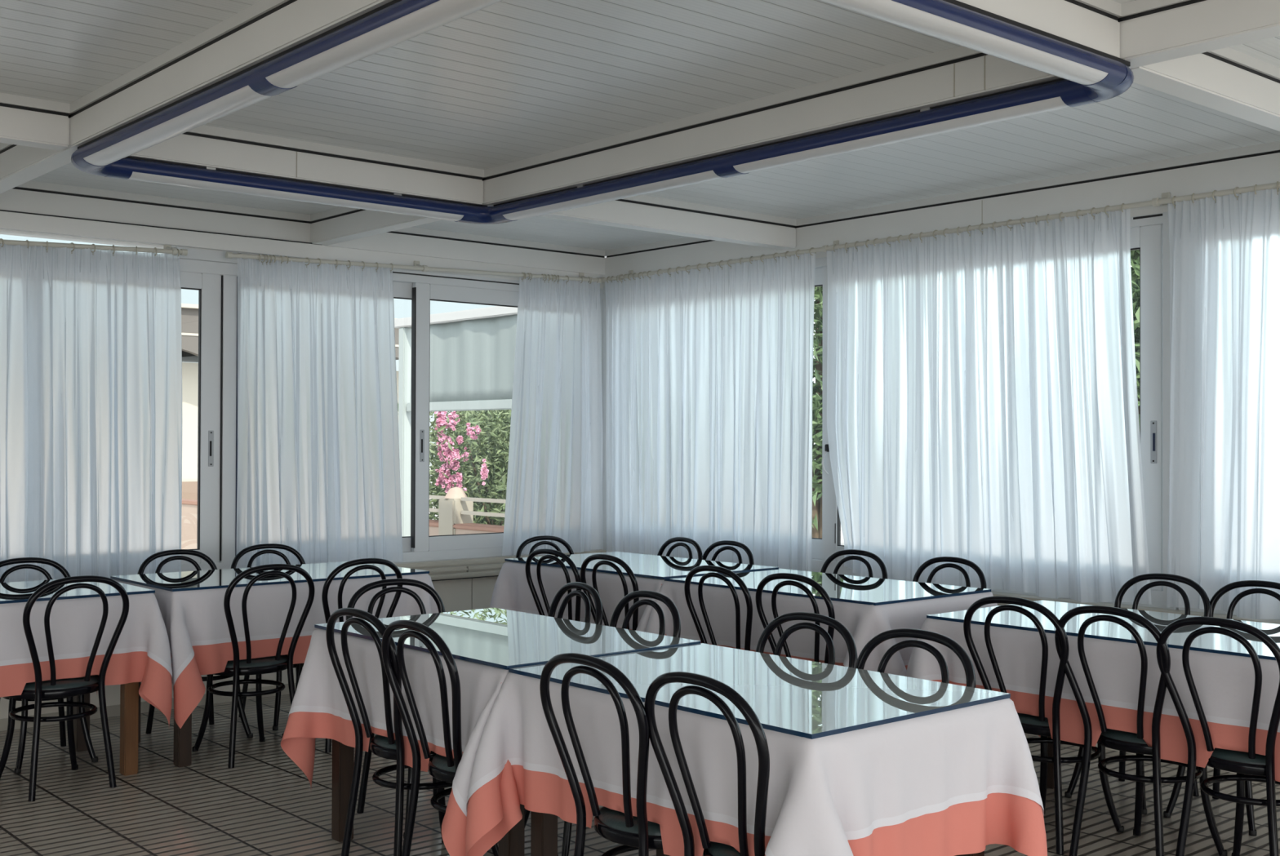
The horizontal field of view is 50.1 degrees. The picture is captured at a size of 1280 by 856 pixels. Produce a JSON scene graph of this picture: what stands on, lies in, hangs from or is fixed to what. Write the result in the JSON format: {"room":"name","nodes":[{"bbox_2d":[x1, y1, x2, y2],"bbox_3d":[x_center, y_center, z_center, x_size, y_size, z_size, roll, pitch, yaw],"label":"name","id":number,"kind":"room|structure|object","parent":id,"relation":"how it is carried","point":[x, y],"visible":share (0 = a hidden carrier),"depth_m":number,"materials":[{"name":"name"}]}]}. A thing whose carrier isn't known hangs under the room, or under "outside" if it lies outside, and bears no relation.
{"room":"restaurant dining room","nodes":[
{"label":"restaurant dining room","id":0,"kind":"room"},
{"bbox_2d":[0,181,604,731],"bbox_3d":[-3.758,0.121,6.460,9.695,2.765,0.235,1,-1,-41],"label":"wall","id":1,"kind":"structure","parent":0,"point":[430,247],"depth_m":7.86,"materials":[{"name":"white paint"}]},
{"bbox_2d":[0,238,187,256],"bbox_3d":[-3.167,-0.942,6.847,1.823,0.138,0.121,1,-1,-41],"label":"curtain rod","id":2,"kind":"object","parent":1,"relation":"attached to","point":[167,249],"visible":1,"depth_m":7.09,"materials":[{"name":"grey metal"}]},
{"bbox_2d":[0,243,182,582],"bbox_3d":[-3.102,-0.069,6.857,1.676,1.757,0.119,1,-1,-42],"label":"curtain","id":3,"kind":"object","parent":2,"relation":"hanging from","point":[91,346],"visible":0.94,"depth_m":7.09,"materials":[{"name":"white fabric"}]},
{"bbox_2d":[8,244,238,572],"bbox_3d":[-3.068,-0.094,7.078,2.042,1.801,0.149,1,-1,-41],"label":"window","id":4,"kind":"structure","parent":1,"relation":"in","point":[214,275],"depth_m":7.62,"materials":[{"name":"white metal"}]},
{"bbox_2d":[0,209,325,259],"bbox_3d":[-4.521,-1.062,5.727,7.060,0.092,0.055,1,-1,-41],"label":"trim","id":5,"kind":"structure","parent":1,"relation":"attached to","point":[9,220],"depth_m":7.36,"materials":[{"name":"white paint"}]},
{"bbox_2d":[0,0,392,193],"bbox_3d":[0.076,-1.203,2.789,0.118,0.168,10.508,1,-1,-41],"label":"beam","id":6,"kind":"structure","parent":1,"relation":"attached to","point":[264,29],"depth_m":4.50,"materials":[{"name":"white"}]},
{"bbox_2d":[225,251,601,284],"bbox_3d":[-1.300,-0.988,8.468,2.668,0.159,0.121,1,-1,-41],"label":"curtain rod","id":7,"kind":"object","parent":1,"relation":"attached to","point":[416,266],"visible":1,"depth_m":8.32,"materials":[{"name":"grey metal"}]},
{"bbox_2d":[235,257,403,568],"bbox_3d":[-1.835,-0.074,7.944,1.060,1.793,0.101,1,-1,-41],"label":"curtain","id":8,"kind":"object","parent":7,"relation":"hanging from","point":[318,462],"visible":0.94,"depth_m":7.93,"materials":[{"name":"white fabric"}]},
{"bbox_2d":[502,276,603,555],"bbox_3d":[-0.569,-0.080,9.047,0.819,1.835,0.098,1,-1,-41],"label":"curtain","id":9,"kind":"object","parent":7,"relation":"hanging from","point":[554,477],"visible":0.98,"depth_m":9.04,"materials":[{"name":"white fabric"}]},
{"bbox_2d":[240,253,603,563],"bbox_3d":[-1.296,-0.073,8.620,2.640,1.800,0.142,1,-1,-41],"label":"window","id":10,"kind":"structure","parent":1,"relation":"in","point":[421,287],"depth_m":8.52,"materials":[{"name":"white metal"}]},
{"bbox_2d":[378,550,606,580],"bbox_3d":[-3.700,0.850,6.376,9.185,0.105,0.210,1,-1,-41],"label":"trim","id":11,"kind":"structure","parent":1,"relation":"attached to","point":[480,566],"depth_m":8.55,"materials":[{"name":"beige"}]},
{"bbox_2d":[71,0,1133,224],"bbox_3d":[-0.370,-1.055,4.788,2.082,0.094,3.493,1,-1,-41],"label":"ceiling light","id":12,"kind":"object","parent":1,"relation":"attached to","point":[1089,75],"visible":1,"depth_m":4.48,"materials":[{"name":"blue metal"}]},
{"bbox_2d":[83,84,272,165],"bbox_3d":[-1.622,-1.029,4.739,0.117,0.029,1.478,1,-1,-41],"label":"diffuser","id":13,"kind":"object","parent":12,"relation":"attached to","point":[224,100],"depth_m":4.62,"materials":[{"name":"white plastic"}]},
{"bbox_2d":[128,171,463,221],"bbox_3d":[-1.473,-1.015,6.058,1.634,0.029,0.117,1,-1,-41],"label":"diffuser","id":14,"kind":"object","parent":12,"relation":"attached to","point":[186,179],"depth_m":5.98,"materials":[{"name":"white plastic"}]},
{"bbox_2d":[265,0,502,88],"bbox_3d":[-0.595,-1.038,3.555,0.117,0.029,1.478,1,-1,-41],"label":"diffuser","id":15,"kind":"object","parent":12,"relation":"attached to","point":[414,18],"depth_m":3.65,"materials":[{"name":"white plastic"}]},
{"bbox_2d":[502,170,722,220],"bbox_3d":[-0.146,-1.012,6.020,0.117,0.029,1.478,1,-1,-41],"label":"diffuser","id":16,"kind":"object","parent":12,"relation":"attached to","point":[672,179],"depth_m":5.94,"materials":[{"name":"white plastic"}]},
{"bbox_2d":[733,96,1070,173],"bbox_3d":[0.881,-1.020,4.836,0.117,0.029,1.478,1,-1,-41],"label":"diffuser","id":17,"kind":"object","parent":12,"relation":"attached to","point":[1015,107],"depth_m":4.74,"materials":[{"name":"white plastic"}]},
{"bbox_2d":[817,0,1108,84],"bbox_3d":[0.732,-1.034,3.517,1.634,0.029,0.117,1,-1,-41],"label":"diffuser","id":18,"kind":"object","parent":12,"relation":"attached to","point":[926,17],"depth_m":3.62,"materials":[{"name":"white plastic"}]},
{"bbox_2d":[296,55,985,177],"bbox_3d":[-0.178,-1.156,5.246,3.037,0.113,0.043,0,-1,30],"label":"trim","id":19,"kind":"structure","parent":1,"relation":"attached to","point":[984,55],"depth_m":4.56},
{"bbox_2d":[310,0,1279,245],"bbox_3d":[1.548,-1.186,4.067,0.118,0.168,10.508,1,-1,-41],"label":"ceiling beam","id":20,"kind":"structure","parent":1,"relation":"attached to","point":[1152,31],"depth_m":4.97,"materials":[{"name":"white wood"}]},
{"bbox_2d":[0,0,1279,257],"bbox_3d":[-0.282,-1.341,2.513,9.845,0.100,11.150,1,-1,-41],"label":"ceiling","id":21,"kind":"structure","parent":0,"point":[504,82],"depth_m":5.18,"materials":[{"name":"metal"}]},
{"bbox_2d":[0,92,70,151],"bbox_3d":[-2.969,-1.192,4.787,1.876,0.168,0.118,1,-1,-41],"label":"trim","id":22,"kind":"structure","parent":21,"relation":"attached to","point":[24,121],"depth_m":5.27,"materials":[{"name":"white wood"}]},
{"bbox_2d":[129,124,484,204],"bbox_3d":[-1.485,-1.175,6.075,1.846,0.168,0.118,1,-1,-41],"label":"ceiling beam","id":23,"kind":"structure","parent":21,"relation":"attached to","point":[203,145],"depth_m":6.06,"materials":[{"name":"white"}]},
{"bbox_2d":[957,0,1122,57],"bbox_3d":[0.711,-1.194,3.545,1.846,0.168,0.118,1,-1,-41],"label":"trim","id":24,"kind":"structure","parent":21,"relation":"attached to","point":[1093,24],"depth_m":3.93,"materials":[{"name":"white wood"}]},
{"bbox_2d":[1130,47,1279,131],"bbox_3d":[2.287,-1.175,4.914,2.121,0.168,0.118,1,-1,-41],"label":"trim","id":25,"kind":"structure","parent":21,"relation":"attached to","point":[1227,80],"depth_m":4.56,"materials":[{"name":"white"}]},
{"bbox_2d":[0,694,1279,855],"bbox_3d":[-0.295,1.533,2.414,9.745,0.120,11.050,1,-1,-41],"label":"floor","id":26,"kind":"structure","parent":0,"point":[265,805],"depth_m":5.43,"materials":[{"name":"wood"}]},
{"bbox_2d":[0,557,97,773],"bbox_3d":[-2.732,1.058,6.247,0.428,0.901,0.517,1,-1,-41],"label":"bentwood chair","id":27,"kind":"object","parent":26,"relation":"on","point":[21,746],"visible":0.33,"depth_m":6.35,"materials":[{"name":"black wood"}]},
{"bbox_2d":[0,575,128,801],"bbox_3d":[-2.446,1.054,5.749,0.428,0.901,0.517,1,-1,-43],"label":"bentwood chair","id":28,"kind":"object","parent":26,"relation":"on","point":[37,691],"visible":0.94,"depth_m":5.66,"materials":[{"name":"black wood"}]},
{"bbox_2d":[73,682,138,776],"bbox_3d":[-2.844,1.110,5.806,1.284,0.779,0.740,1,-1,-41],"label":"dining table","id":29,"kind":"object","parent":26,"relation":"on","point":[129,692],"visible":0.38,"depth_m":5.94,"materials":[{"name":"brown wood"}]},
{"bbox_2d":[0,651,172,725],"bbox_3d":[-2.895,1.011,5.762,1.500,0.599,1.091,1,-1,-41],"label":"tablecloth","id":30,"kind":"object","parent":29,"relation":"on","point":[156,686],"visible":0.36,"depth_m":5.80,"materials":[{"name":"pink fabric"}]},
{"bbox_2d":[0,593,172,684],"bbox_3d":[-2.876,0.916,5.782,1.455,0.414,1.031,1,-1,-41],"label":"tablecloth","id":31,"kind":"object","parent":30,"relation":"on","point":[74,624],"visible":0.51,"depth_m":5.74,"materials":[{"name":"white fabric"}]},
{"bbox_2d":[0,579,155,604],"bbox_3d":[-2.843,0.707,5.810,1.300,0.012,0.750,1,-1,-41],"label":"glass tabletop","id":32,"kind":"object","parent":31,"relation":"on","point":[11,592],"visible":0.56,"depth_m":5.91,"materials":[{"name":"blue"}]},
{"bbox_2d":[137,682,191,768],"bbox_3d":[-1.798,1.122,6.714,1.297,0.779,0.740,1,-1,-41],"label":"dining table","id":33,"kind":"object","parent":26,"relation":"on","point":[183,736],"visible":0.15,"depth_m":6.09,"materials":[{"name":"brown wood"}]},
{"bbox_2d":[170,635,311,728],"bbox_3d":[-1.746,1.024,6.760,1.517,0.599,1.091,1,-1,-41],"label":"tablecloth","id":34,"kind":"object","parent":33,"relation":"on","point":[188,689],"visible":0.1,"depth_m":6.08,"materials":[{"name":"pink fabric"}]},
{"bbox_2d":[111,573,438,686],"bbox_3d":[-1.766,0.932,6.745,1.473,0.420,1.031,1,-1,-41],"label":"tablecloth","id":35,"kind":"object","parent":34,"relation":"on","point":[192,618],"visible":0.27,"depth_m":6.25,"materials":[{"name":"white fabric"}]},
{"bbox_2d":[110,561,429,591],"bbox_3d":[-1.797,0.720,6.718,1.315,0.012,0.750,1,-1,-41],"label":"glass tabletop","id":36,"kind":"object","parent":35,"relation":"on","point":[211,579],"visible":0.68,"depth_m":6.56,"materials":[{"name":"blue"}]},
{"bbox_2d":[137,549,253,738],"bbox_3d":[-2.181,1.065,6.752,0.428,0.901,0.517,1,-1,-43],"label":"bentwood chair","id":37,"kind":"object","parent":26,"relation":"on","point":[176,552],"visible":0.28,"depth_m":6.85,"materials":[{"name":"black wood"}]},
{"bbox_2d":[191,564,315,768],"bbox_3d":[-1.798,1.061,6.318,0.428,0.901,0.517,1,-1,-39],"label":"bentwood chair","id":38,"kind":"object","parent":26,"relation":"on","point":[236,668],"visible":0.89,"depth_m":6.21,"materials":[{"name":"black wood"}]},
{"bbox_2d":[231,543,305,730],"bbox_3d":[-1.845,1.070,7.150,0.428,0.901,0.517,1,-1,-39],"label":"bentwood chair","id":39,"kind":"object","parent":26,"relation":"on","point":[278,677],"visible":0.31,"depth_m":7.25,"materials":[{"name":"black wood"}]},
{"bbox_2d":[281,558,402,752],"bbox_3d":[-1.452,1.065,6.625,0.428,0.901,0.517,1,-1,-42],"label":"bentwood chair","id":40,"kind":"object","parent":26,"relation":"on","point":[366,561],"visible":0.3,"depth_m":6.42,"materials":[{"name":"black wood"}]},
{"bbox_2d":[346,578,444,839],"bbox_3d":[-0.848,1.054,5.289,0.428,0.901,0.517,1,-1,-35],"label":"bentwood chair","id":41,"kind":"object","parent":26,"relation":"on","point":[367,757],"visible":0.27,"depth_m":5.43,"materials":[{"name":"black wood"}]},
{"bbox_2d":[325,608,498,855],"bbox_3d":[-0.761,1.048,4.678,0.517,0.901,0.428,1,-1,-43],"label":"bentwood chair","id":42,"kind":"object","parent":26,"relation":"on","point":[383,747],"visible":0.64,"depth_m":4.57,"materials":[{"name":"black wood"}]},
{"bbox_2d":[381,620,558,855],"bbox_3d":[-0.516,1.046,4.365,0.517,0.901,0.428,1,-1,-40],"label":"bentwood chair","id":43,"kind":"object","parent":26,"relation":"on","point":[443,769],"visible":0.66,"depth_m":4.29,"materials":[{"name":"black wood"}]},
{"bbox_2d":[331,739,667,855],"bbox_3d":[-0.493,1.119,4.802,0.790,0.754,1.193,1,-1,-41],"label":"dining table","id":44,"kind":"object","parent":26,"relation":"on","point":[512,844],"visible":0.06,"depth_m":4.95,"materials":[{"name":"brown wood"}]},
{"bbox_2d":[280,711,466,855],"bbox_3d":[-0.543,1.034,4.861,1.160,0.599,1.374,1,-1,-41],"label":"tablecloth","id":45,"kind":"object","parent":44,"relation":"on","point":[302,729],"visible":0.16,"depth_m":4.83,"materials":[{"name":"pink fabric"}]},
{"bbox_2d":[288,628,509,817],"bbox_3d":[-0.529,0.961,4.846,1.122,0.459,1.337,1,-1,-41],"label":"tablecloth","id":46,"kind":"object","parent":45,"relation":"on","point":[318,690],"visible":0.2,"depth_m":4.45,"materials":[{"name":"white fabric"}]},
{"bbox_2d":[314,608,701,670],"bbox_3d":[-0.491,0.723,4.806,0.796,0.012,1.207,1,-1,-41],"label":"glass tabletop","id":47,"kind":"object","parent":46,"relation":"on","point":[495,637],"visible":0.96,"depth_m":4.69,"materials":[{"name":"blue"}]},
{"bbox_2d":[515,535,573,558],"bbox_3d":[-0.408,1.081,7.840,0.428,0.901,0.517,1,-1,-41],"label":"bentwood chair","id":48,"kind":"object","parent":26,"relation":"on","point":[562,541],"visible":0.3,"depth_m":8.02,"materials":[{"name":"black wood"}]},
{"bbox_2d":[525,549,581,622],"bbox_3d":[-0.293,1.075,7.205,0.517,0.901,0.428,1,-1,-43],"label":"bentwood chair","id":49,"kind":"object","parent":26,"relation":"on","point":[578,602],"visible":0.38,"depth_m":7.04,"materials":[{"name":"black wood"}]},
{"bbox_2d":[547,582,602,625],"bbox_3d":[-0.446,1.055,5.244,0.517,0.901,0.428,0,-1,-29],"label":"bentwood chair","id":50,"kind":"object","parent":26,"relation":"on","point":[598,606],"visible":0.24,"depth_m":5.34,"materials":[{"name":"black wood"}]},
{"bbox_2d":[524,590,680,855],"bbox_3d":[-0.163,1.052,4.928,0.517,0.901,0.428,1,-1,-35],"label":"bentwood chair","id":51,"kind":"object","parent":26,"relation":"on","point":[649,594],"visible":0.27,"depth_m":5.00,"materials":[{"name":"black wood"}]},
{"bbox_2d":[539,653,669,855],"bbox_3d":[0.037,1.041,3.712,0.517,0.901,0.428,1,-1,-41],"label":"bentwood chair","id":52,"kind":"object","parent":26,"relation":"on","point":[634,833],"visible":0.79,"depth_m":3.59,"materials":[{"name":"black wood"}]},
{"bbox_2d":[580,554,639,631],"bbox_3d":[0.009,1.072,6.872,0.517,0.901,0.428,1,-1,-41],"label":"bentwood chair","id":53,"kind":"object","parent":26,"relation":"on","point":[597,557],"visible":0.37,"depth_m":6.69,"materials":[{"name":"black wood"}]},
{"bbox_2d":[657,537,702,559],"bbox_3d":[0.047,1.082,7.798,0.517,0.901,0.428,1,-1,-35],"label":"bentwood chair","id":54,"kind":"object","parent":26,"relation":"on","point":[669,541],"visible":0.2,"depth_m":7.93,"materials":[{"name":"black wood"}]},
{"bbox_2d":[644,671,769,855],"bbox_3d":[0.319,1.039,3.418,0.517,0.901,0.428,1,-1,-39],"label":"bentwood chair","id":55,"kind":"object","parent":26,"relation":"on","point":[710,848],"visible":0.85,"depth_m":3.27,"materials":[{"name":"black wood"}]},
{"bbox_2d":[684,565,752,651],"bbox_3d":[0.512,1.068,6.270,0.517,0.901,0.428,1,-1,-40],"label":"bentwood chair","id":56,"kind":"object","parent":26,"relation":"on","point":[729,573],"visible":0.43,"depth_m":6.09,"materials":[{"name":"black wood"}]},
{"bbox_2d":[702,540,754,564],"bbox_3d":[0.315,1.080,7.518,0.517,0.901,0.428,1,-1,-39],"label":"bentwood chair","id":57,"kind":"object","parent":26,"relation":"on","point":[739,544],"visible":0.2,"depth_m":7.66,"materials":[{"name":"black wood"}]},
{"bbox_2d":[530,811,984,855],"bbox_3d":[0.303,1.113,3.885,0.790,0.754,1.190,1,-1,-41],"label":"dining table","id":58,"kind":"object","parent":26,"relation":"on","point":[544,827],"visible":0.09,"depth_m":4.04,"materials":[{"name":"brown wood"}]},
{"bbox_2d":[465,760,1047,855],"bbox_3d":[0.350,1.023,3.833,1.161,0.593,1.359,1,-1,-41],"label":"tablecloth","id":59,"kind":"object","parent":58,"relation":"on","point":[1016,822],"visible":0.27,"depth_m":3.58,"materials":[{"name":"pink fabric"}]},
{"bbox_2d":[466,672,1044,855],"bbox_3d":[0.335,0.929,3.845,1.111,0.411,1.329,1,-1,-41],"label":"tablecloth","id":60,"kind":"object","parent":59,"relation":"on","point":[824,793],"visible":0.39,"depth_m":3.45,"materials":[{"name":"white fabric"}]},
{"bbox_2d":[508,643,1010,739],"bbox_3d":[0.304,0.723,3.889,0.796,0.012,1.204,1,-1,-41],"label":"glass tabletop","id":61,"kind":"object","parent":60,"relation":"on","point":[800,698],"visible":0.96,"depth_m":3.75,"materials":[{"name":"blue"}]},
{"bbox_2d":[755,573,835,664],"bbox_3d":[0.809,1.065,5.935,0.517,0.901,0.428,1,-1,-43],"label":"bentwood chair","id":62,"kind":"object","parent":26,"relation":"on","point":[815,585],"visible":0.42,"depth_m":5.76,"materials":[{"name":"black wood"}]},
{"bbox_2d":[755,612,857,668],"bbox_3d":[0.367,1.047,4.270,0.517,0.901,0.428,1,-1,-41],"label":"bentwood chair","id":63,"kind":"object","parent":26,"relation":"on","point":[828,621],"visible":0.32,"depth_m":4.41,"materials":[{"name":"black wood"}]},
{"bbox_2d":[820,549,887,579],"bbox_3d":[0.934,1.075,6.881,0.517,0.901,0.428,1,-1,-43],"label":"bentwood chair","id":64,"kind":"object","parent":26,"relation":"on","point":[850,552],"visible":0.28,"depth_m":7.04,"materials":[{"name":"black wood"}]},
{"bbox_2d":[854,628,976,688],"bbox_3d":[0.640,1.044,3.878,0.517,0.901,0.428,1,-1,-42],"label":"bentwood chair","id":65,"kind":"object","parent":26,"relation":"on","point":[878,639],"visible":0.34,"depth_m":4.03,"materials":[{"name":"black wood"}]},
{"bbox_2d":[912,556,986,589],"bbox_3d":[1.323,1.072,6.463,0.517,0.901,0.428,1,-1,-41],"label":"bentwood chair","id":66,"kind":"object","parent":26,"relation":"on","point":[942,559],"visible":0.17,"depth_m":6.61,"materials":[{"name":"black wood"}]},
{"bbox_2d":[963,595,1124,854],"bbox_3d":[1.509,1.059,5.083,0.517,0.901,0.428,1,-1,-42],"label":"bentwood chair","id":67,"kind":"object","parent":26,"relation":"on","point":[1031,725],"visible":0.73,"depth_m":4.94,"materials":[{"name":"black wood"}]},
{"bbox_2d":[1046,736,1053,789],"bbox_3d":[1.997,1.129,4.969,0.804,0.754,1.714,1,-1,-41],"label":"dining table","id":68,"kind":"object","parent":26,"relation":"on","point":[1050,784],"visible":0.13,"depth_m":5.74,"materials":[{"name":"brown wood"}]},
{"bbox_2d":[932,680,1279,782],"bbox_3d":[1.953,1.040,5.021,1.184,0.593,1.903,1,-1,-41],"label":"tablecloth","id":69,"kind":"object","parent":68,"relation":"on","point":[1173,743],"visible":0.17,"depth_m":4.64,"materials":[{"name":"pink fabric"}]},
{"bbox_2d":[905,617,1279,733],"bbox_3d":[1.970,0.947,5.012,1.124,0.412,1.876,1,-1,-41],"label":"tablecloth","id":70,"kind":"object","parent":69,"relation":"on","point":[1224,684],"visible":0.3,"depth_m":4.75,"materials":[{"name":"white fabric"}]},
{"bbox_2d":[926,600,1279,661],"bbox_3d":[1.996,0.738,4.976,0.806,0.012,1.737,1,-1,-41],"label":"glass tabletop","id":71,"kind":"object","parent":70,"relation":"on","point":[1215,643],"visible":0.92,"depth_m":5.03,"materials":[{"name":"blue"}]},
{"bbox_2d":[1064,573,1211,814],"bbox_3d":[2.037,1.066,5.640,0.517,0.901,0.428,1,-1,-41],"label":"bentwood chair","id":72,"kind":"object","parent":26,"relation":"on","point":[1207,611],"visible":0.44,"depth_m":5.74,"materials":[{"name":"black wood"}]},
{"bbox_2d":[1054,605,1227,855],"bbox_3d":[1.766,1.057,4.795,0.517,0.901,0.428,1,-1,-40],"label":"bentwood chair","id":73,"kind":"object","parent":26,"relation":"on","point":[1122,741],"visible":0.86,"depth_m":4.72,"materials":[{"name":"black wood"}]},
{"bbox_2d":[1155,617,1279,855],"bbox_3d":[2.011,1.054,4.505,0.517,0.901,0.428,1,-1,-41],"label":"bentwood chair","id":74,"kind":"object","parent":26,"relation":"on","point":[1260,768],"visible":0.94,"depth_m":4.42,"materials":[{"name":"black wood"}]},
{"bbox_2d":[1163,580,1279,836],"bbox_3d":[2.327,1.064,5.352,0.517,0.901,0.428,1,-1,-43],"label":"bentwood chair","id":75,"kind":"object","parent":26,"relation":"on","point":[1181,770],"visible":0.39,"depth_m":5.50,"materials":[{"name":"black wood"}]},
{"bbox_2d":[603,141,1279,773],"bbox_3d":[3.304,0.131,5.415,0.220,2.765,10.749,1,-1,-41],"label":"wall","id":76,"kind":"structure","parent":0,"point":[1256,164],"depth_m":7.01,"materials":[{"name":"white paint"}]},
{"bbox_2d":[537,195,796,249],"bbox_3d":[0.091,-1.157,7.444,2.121,0.168,0.118,1,-1,-41],"label":"ceiling beam","id":77,"kind":"structure","parent":76,"relation":"attached to","point":[639,212],"depth_m":7.53,"materials":[{"name":"white paint"}]},
{"bbox_2d":[602,211,1178,609],"bbox_3d":[1.147,-0.070,7.901,0.162,1.835,4.150,1,-1,-41],"label":"window","id":78,"kind":"structure","parent":76,"relation":"in","point":[1149,233],"depth_m":6.40,"materials":[{"name":"white metal"}]},
{"bbox_2d":[600,181,1279,283],"bbox_3d":[1.806,-1.036,6.991,0.121,0.107,6.228,1,-1,-41],"label":"curtain rod","id":79,"kind":"object","parent":76,"relation":"attached to","point":[1166,198],"visible":1,"depth_m":7.00,"materials":[{"name":"grey metal"}]},
{"bbox_2d":[604,253,815,571],"bbox_3d":[0.379,-0.080,8.563,0.091,1.854,1.885,1,-1,-42],"label":"curtain","id":80,"kind":"object","parent":79,"relation":"hanging from","point":[709,375],"visible":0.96,"depth_m":8.49,"materials":[{"name":"white fabric"}]},
{"bbox_2d":[826,208,1151,604],"bbox_3d":[1.710,-0.093,7.040,0.089,1.856,1.970,1,-1,-41],"label":"curtain","id":81,"kind":"object","parent":79,"relation":"hanging from","point":[982,398],"visible":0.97,"depth_m":6.94,"materials":[{"name":"white fabric"}]},
{"bbox_2d":[1166,188,1279,619],"bbox_3d":[3.072,-0.107,5.464,0.098,1.862,2.059,1,-1,-41],"label":"curtain","id":82,"kind":"object","parent":79,"relation":"hanging from","point":[1224,513],"visible":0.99,"depth_m":6.06,"materials":[{"name":"white fabric"}]},
{"bbox_2d":[990,591,1279,624],"bbox_3d":[3.198,0.878,5.374,0.200,0.130,10.335,1,-1,-41],"label":"trim","id":83,"kind":"structure","parent":76,"relation":"attached to","point":[1033,598],"depth_m":6.41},
{"bbox_2d":[1178,608,1279,620],"bbox_3d":[3.875,-0.093,4.774,0.140,1.835,4.130,1,-1,-41],"label":"window","id":84,"kind":"structure","parent":76,"relation":"in","point":[1219,612],"depth_m":6.19,"materials":[{"name":"white metal"}]},
{"label":"outside","id":85,"kind":"structure","parent":0,"visible":0},
{"bbox_2d":[429,467,844,545],"bbox_3d":[1.491,1.855,21.143,110.000,0.120,110.000,1,-1,-41],"label":"ground","id":86,"kind":"structure","parent":85,"point":[842,535],"depth_m":23.78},
{"bbox_2d":[181,303,399,500],"bbox_3d":[-15.063,-0.402,27.813,21.700,4.430,6.250,1,-1,-41],"label":"building","id":87,"kind":"structure","parent":86,"relation":"on","point":[189,313],"depth_m":29.85,"materials":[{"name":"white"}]},
{"bbox_2d":[181,486,602,550],"bbox_3d":[-2.810,1.176,15.428,0.300,1.100,13.000,1,-1,-41],"label":"fence","id":88,"kind":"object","parent":86,"relation":"on","point":[455,512],"depth_m":14.34,"materials":[{"name":"white paint"}]},
{"bbox_2d":[394,316,411,537],"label":"blind","id":89,"kind":"object","parent":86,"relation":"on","point":[404,325],"depth_m":13.36,"materials":[{"name":"grey fabric"}]},
{"bbox_2d":[429,410,505,524],"bbox_3d":[-2.455,0.219,21.437,2.387,3.210,2.385,1,-1,-41],"label":"shrub","id":90,"kind":"object","parent":86,"relation":"on","point":[431,491],"visible":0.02,"depth_m":20.95,"materials":[{"name":"green plant"}]},
{"bbox_2d":[429,409,511,525],"bbox_3d":[-1.600,0.375,15.754,1.944,2.748,1.944,1,-1,-41],"label":"oleander","id":91,"kind":"object","parent":86,"relation":"on","point":[451,460],"visible":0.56,"depth_m":15.30,"materials":[{"name":"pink plant"}]},
{"bbox_2d":[429,306,517,412],"label":"awning","id":92,"kind":"object","parent":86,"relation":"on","point":[472,359],"depth_m":12.50,"materials":[{"name":"grey fabric"}]},
{"bbox_2d":[446,409,511,524],"bbox_3d":[-1.460,0.335,18.464,1.780,2.904,1.786,1,-1,-41],"label":"shrub","id":93,"kind":"object","parent":86,"relation":"on","point":[461,412],"visible":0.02,"depth_m":18.16,"materials":[{"name":"green plant"}]},
{"bbox_2d":[812,286,822,538],"bbox_3d":[2.575,-1.187,19.326,2.704,6.118,2.696,1,-1,-41],"label":"tree","id":94,"kind":"object","parent":86,"relation":"on","point":[818,304],"visible":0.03,"depth_m":19.15,"materials":[{"name":"green plant"}]},
{"bbox_2d":[1130,249,1139,423],"bbox_3d":[6.868,-1.761,18.818,2.719,7.119,2.733,1,-1,-41],"label":"tree","id":95,"kind":"object","parent":86,"relation":"on","point":[1135,255],"visible":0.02,"depth_m":18.11,"materials":[{"name":"green plant"}]},
{"bbox_3d":[0.844,1.129,6.359,0.802,0.774,1.278,1,-1,-41],"label":"dining table","id":96,"kind":"object","parent":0,"visible":0},
{"bbox_2d":[665,634,907,676],"bbox_3d":[0.899,1.032,6.297,1.178,0.599,1.470,1,-1,-41],"label":"tablecloth","id":97,"kind":"object","parent":96,"relation":"on","point":[768,653],"visible":0.08,"depth_m":5.91,"materials":[{"name":"pink fabric"}]},
{"bbox_2d":[645,581,997,676],"bbox_3d":[0.880,0.946,6.314,1.130,0.432,1.428,1,-1,-41],"label":"tablecloth","id":98,"kind":"object","parent":97,"relation":"on","point":[864,623],"visible":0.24,"depth_m":5.92,"materials":[{"name":"white fabric"}]},
{"bbox_2d":[664,568,991,605],"bbox_3d":[0.845,0.729,6.363,0.808,0.012,1.292,1,-1,-41],"label":"glass tabletop","id":99,"kind":"object","parent":98,"relation":"on","point":[839,588],"visible":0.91,"depth_m":6.21,"materials":[{"name":"blue"}]},
{"bbox_3d":[-0.015,1.136,7.348,0.802,0.774,1.298,1,-1,-41],"label":"dining table","id":100,"kind":"object","parent":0,"visible":0},
{"bbox_3d":[-0.065,1.038,7.407,1.178,0.593,1.480,1,-1,-41],"label":"tablecloth","id":101,"kind":"object","parent":100,"relation":"on","visible":0},
{"bbox_2d":[489,561,665,632],"bbox_3d":[-0.056,0.959,7.398,1.130,0.441,1.459,1,-1,-41],"label":"tablecloth","id":102,"kind":"object","parent":101,"relation":"on","point":[511,592],"visible":0.23,"depth_m":7.20,"materials":[{"name":"white fabric"}]},
{"bbox_2d":[504,551,778,579],"bbox_3d":[-0.013,0.730,7.352,0.808,0.012,1.312,1,-1,-41],"label":"glass tabletop","id":103,"kind":"object","parent":102,"relation":"on","point":[661,567],"visible":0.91,"depth_m":7.24,"materials":[{"name":"blue"}]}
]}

